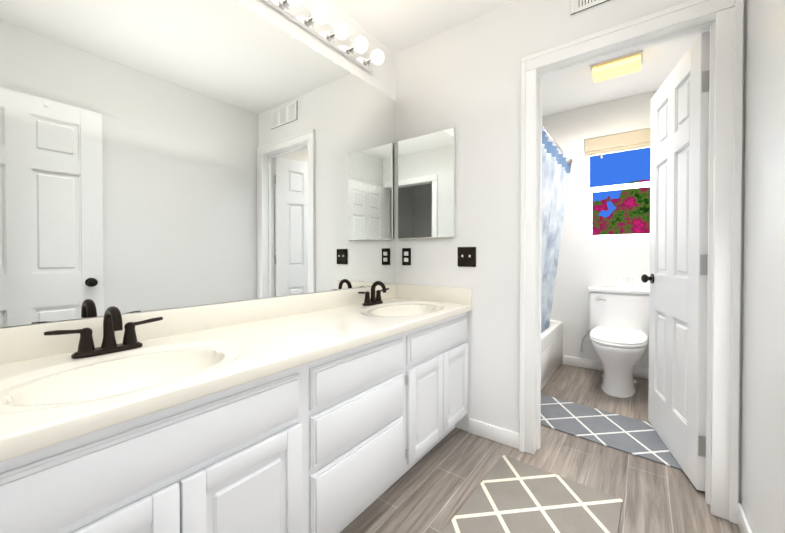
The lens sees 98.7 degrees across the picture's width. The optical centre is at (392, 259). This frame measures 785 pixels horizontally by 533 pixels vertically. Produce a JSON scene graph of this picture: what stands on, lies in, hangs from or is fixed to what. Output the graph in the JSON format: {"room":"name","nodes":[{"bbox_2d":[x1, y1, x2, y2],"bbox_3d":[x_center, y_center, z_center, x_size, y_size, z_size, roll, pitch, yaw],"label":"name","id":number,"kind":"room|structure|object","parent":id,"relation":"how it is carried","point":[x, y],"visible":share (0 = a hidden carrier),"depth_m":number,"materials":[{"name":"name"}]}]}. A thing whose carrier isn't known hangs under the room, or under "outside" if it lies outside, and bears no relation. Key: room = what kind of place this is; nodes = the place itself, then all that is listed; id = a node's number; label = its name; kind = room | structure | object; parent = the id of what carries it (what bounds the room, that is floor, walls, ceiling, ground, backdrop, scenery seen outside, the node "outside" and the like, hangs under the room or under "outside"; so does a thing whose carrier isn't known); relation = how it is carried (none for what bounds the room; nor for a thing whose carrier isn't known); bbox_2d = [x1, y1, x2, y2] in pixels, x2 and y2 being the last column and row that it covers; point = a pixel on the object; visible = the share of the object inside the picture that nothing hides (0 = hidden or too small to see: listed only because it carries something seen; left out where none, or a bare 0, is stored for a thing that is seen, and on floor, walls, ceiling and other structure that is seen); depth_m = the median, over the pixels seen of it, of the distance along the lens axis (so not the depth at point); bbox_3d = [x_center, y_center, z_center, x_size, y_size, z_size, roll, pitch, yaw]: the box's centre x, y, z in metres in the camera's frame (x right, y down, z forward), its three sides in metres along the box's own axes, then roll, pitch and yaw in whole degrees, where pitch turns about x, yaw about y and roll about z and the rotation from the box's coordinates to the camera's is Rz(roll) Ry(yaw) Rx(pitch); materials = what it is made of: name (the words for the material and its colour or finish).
{"room":"bathroom","nodes":[
{"label":"bathroom","id":0,"kind":"room"},
{"bbox_2d":[0,0,395,327],"bbox_3d":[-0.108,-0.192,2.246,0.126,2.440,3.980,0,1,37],"label":"mirror","id":1,"kind":"object","parent":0,"point":[160,154],"depth_m":1.25,"materials":[{"name":"clear glass"}]},
{"bbox_2d":[262,0,383,72],"bbox_3d":[-0.538,-1.194,1.448,0.136,0.087,1.525,0,1,37],"label":"vanity light","id":2,"kind":"object","parent":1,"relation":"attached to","point":[312,22],"visible":1,"depth_m":1.75,"materials":[{"name":"white glass"}]},
{"bbox_2d":[331,0,708,116],"bbox_3d":[0.420,-1.423,0.934,2.526,0.050,5.430,0,1,37],"label":"ceiling","id":3,"kind":"structure","parent":0,"point":[395,26],"depth_m":2.19,"materials":[{"name":"white paint"}]},
{"bbox_2d":[590,50,642,81],"bbox_3d":[1.615,-1.378,2.433,0.310,0.070,0.170,0,1,37],"label":"flush-mount light","id":4,"kind":"object","parent":3,"relation":"attached to","point":[618,66],"visible":1,"depth_m":2.39,"materials":[{"name":"yellow glass"}]},
{"bbox_2d":[340,364,739,532],"bbox_3d":[0.420,1.067,0.961,2.526,0.050,5.430,0,1,37],"label":"floor","id":5,"kind":"structure","parent":0,"point":[433,489],"depth_m":1.60,"materials":[{"name":"brown wood"}]},
{"bbox_2d":[0,284,471,532],"bbox_3d":[-0.353,0.608,1.358,0.564,0.860,2.006,0,1,37],"label":"bathroom vanity","id":6,"kind":"object","parent":5,"relation":"on","point":[336,411],"visible":0.98,"depth_m":0.96,"materials":[{"name":"white paint"}]},
{"bbox_2d":[44,306,162,358],"bbox_3d":[-0.815,0.206,0.981,0.124,0.138,0.273,0,1,37],"label":"faucet","id":7,"kind":"object","parent":6,"relation":"on","point":[112,322],"visible":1,"depth_m":0.98,"materials":[{"name":"black metal"}]},
{"bbox_2d":[358,281,388,305],"bbox_3d":[-0.086,0.195,1.959,0.124,0.138,0.273,0,1,37],"label":"faucet","id":8,"kind":"object","parent":6,"relation":"on","point":[372,300],"visible":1,"depth_m":1.96,"materials":[{"name":"black metal"}]},
{"bbox_2d":[441,455,622,532],"bbox_3d":[0.528,1.034,1.286,0.520,0.008,0.820,0,1,39],"label":"rug","id":9,"kind":"object","parent":5,"relation":"on","point":[510,495],"visible":1,"depth_m":1.40,"materials":[{"name":"grey fabric"}]},
{"bbox_2d":[541,320,562,390],"bbox_3d":[0.877,0.812,2.851,0.752,0.420,1.607,0,1,37],"label":"bathtub","id":10,"kind":"object","parent":5,"relation":"on","point":[551,347],"visible":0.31,"depth_m":2.86,"materials":[{"name":"white ceramic"}]},
{"bbox_2d":[541,395,682,470],"bbox_3d":[1.280,1.026,2.085,0.800,0.008,0.470,1,1,42],"label":"area rug","id":11,"kind":"object","parent":5,"relation":"on","point":[639,438],"visible":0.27,"depth_m":2.03,"materials":[{"name":"grey fabric"}]},
{"bbox_2d":[588,286,648,397],"bbox_3d":[1.805,0.636,2.694,0.470,0.775,0.735,0,1,37],"label":"toilet","id":12,"kind":"object","parent":5,"relation":"on","point":[619,325],"visible":0.96,"depth_m":2.71,"materials":[{"name":"white ceramic"}]},
{"bbox_2d":[617,276,632,287],"bbox_3d":[1.986,0.195,2.881,0.112,0.100,0.112,0,1,37],"label":"toilet paper roll","id":13,"kind":"object","parent":12,"relation":"on","point":[624,281],"visible":1,"depth_m":2.84,"materials":[{"name":"white paper"}]},
{"bbox_2d":[396,0,745,500],"bbox_3d":[0.733,-0.188,1.868,1.686,2.440,0.120,0,1,37],"label":"wall","id":14,"kind":"structure","parent":0,"point":[464,79],"depth_m":1.93,"materials":[{"name":"white paint"}]},
{"bbox_2d":[402,248,410,264],"bbox_3d":[0.093,-0.017,2.264,0.072,0.116,0.009,0,1,37],"label":"electrical outlet plate","id":15,"kind":"object","parent":14,"relation":"attached to","point":[406,256],"visible":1,"depth_m":2.26,"materials":[{"name":"black plastic"}]},
{"bbox_2d":[398,127,454,238],"bbox_3d":[0.209,-0.468,2.170,0.422,0.665,0.014,0,1,37],"label":"mirror","id":16,"kind":"object","parent":14,"relation":"attached to","point":[426,185],"visible":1,"depth_m":2.15,"materials":[{"name":"clear glass"}]},
{"bbox_2d":[457,247,475,266],"bbox_3d":[0.438,-0.014,2.002,0.118,0.118,0.018,0,1,37],"label":"switch plate","id":17,"kind":"object","parent":14,"relation":"attached to","point":[466,256],"visible":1,"depth_m":2.00,"materials":[{"name":"black plastic"}]},
{"bbox_2d":[469,418,518,448],"bbox_3d":[0.574,0.990,1.917,0.296,0.085,0.012,0,1,37],"label":"baseboard","id":18,"kind":"structure","parent":14,"relation":"attached to","point":[496,434],"depth_m":1.91,"materials":[{"name":"white paint"}]},
{"bbox_2d":[571,0,608,14],"bbox_3d":[1.033,-1.288,1.548,0.383,0.162,0.012,0,1,37],"label":"air vent","id":19,"kind":"object","parent":14,"relation":"in","point":[577,6],"visible":1,"depth_m":1.63,"materials":[{"name":"white metal"}]},
{"bbox_2d":[519,0,743,523],"bbox_3d":[1.060,-0.017,1.612,0.834,2.105,0.145,0,1,37],"label":"door frame","id":20,"kind":"structure","parent":14,"relation":"attached to","point":[728,112],"depth_m":1.41,"materials":[{"name":"white paint"}]},
{"bbox_2d":[641,31,709,490],"bbox_3d":[1.497,0.012,1.790,0.151,2.018,0.699,0,1,23],"label":"door","id":21,"kind":"structure","parent":20,"relation":"attached to","point":[679,176],"depth_m":1.67,"materials":[{"name":"white paint"}]},
{"bbox_2d":[542,90,656,368],"bbox_3d":[1.767,-0.203,3.255,1.686,2.440,0.120,0,1,37],"label":"wall","id":22,"kind":"structure","parent":0,"point":[582,266],"depth_m":3.16,"materials":[{"name":"white paint"}]},
{"bbox_2d":[542,124,572,163],"bbox_3d":[1.215,-0.925,2.580,0.050,0.050,1.606,0,1,37],"label":"curtain rod","id":23,"kind":"object","parent":22,"relation":"attached to","point":[551,138],"visible":0.48,"depth_m":2.70,"materials":[{"name":"silver metal"}]},
{"bbox_2d":[541,131,570,332],"bbox_3d":[1.143,-0.106,2.646,0.228,1.570,1.545,0,1,37],"label":"shower curtain","id":24,"kind":"object","parent":23,"relation":"hanging from","point":[556,168],"visible":0.46,"depth_m":2.91,"materials":[{"name":"fabric"}]},
{"bbox_2d":[580,330,588,351],"bbox_3d":[1.783,0.751,3.119,0.080,0.225,0.092,0,1,37],"label":"supply valve","id":25,"kind":"object","parent":22,"relation":"attached to","point":[581,349],"visible":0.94,"depth_m":3.12,"materials":[{"name":"silver metal"}]},
{"bbox_2d":[563,355,648,378],"bbox_3d":[2.018,0.978,2.999,0.903,0.085,0.012,0,1,37],"label":"baseboard","id":26,"kind":"structure","parent":22,"relation":"attached to","point":[567,360],"depth_m":3.13,"materials":[{"name":"white paint"}]},
{"bbox_2d":[584,156,649,241],"bbox_3d":[2.084,-0.640,3.011,0.638,0.958,0.114,0,1,37],"label":"window","id":27,"kind":"structure","parent":22,"relation":"in","point":[589,236],"depth_m":3.14,"materials":[{"name":"white plastic"}]},
{"bbox_2d":[585,128,650,157],"bbox_3d":[2.066,-1.018,2.983,0.628,0.196,0.052,0,1,37],"label":"roller blind","id":28,"kind":"object","parent":22,"relation":"attached to","point":[627,141],"visible":0.67,"depth_m":3.00,"materials":[{"name":"beige fabric"}]},
{"bbox_2d":[709,0,784,532],"bbox_3d":[1.337,-0.180,1.168,0.120,2.440,3.980,0,1,37],"label":"wall","id":29,"kind":"structure","parent":0,"point":[762,499],"depth_m":1.09,"materials":[{"name":"white paint"}]},
{"bbox_2d":[737,501,751,532],"bbox_3d":[1.015,1.001,0.860,0.012,0.085,1.180,0,1,37],"label":"baseboard","id":30,"kind":"structure","parent":29,"relation":"attached to","point":[743,524],"depth_m":1.26,"materials":[{"name":"white paint"}]},
{"label":"outside","id":31,"kind":"structure","parent":0,"visible":0},
{"bbox_2d":[590,147,649,234],"bbox_3d":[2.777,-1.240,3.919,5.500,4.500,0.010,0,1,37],"label":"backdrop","id":32,"kind":"structure","parent":31,"point":[619,212],"depth_m":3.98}
]}

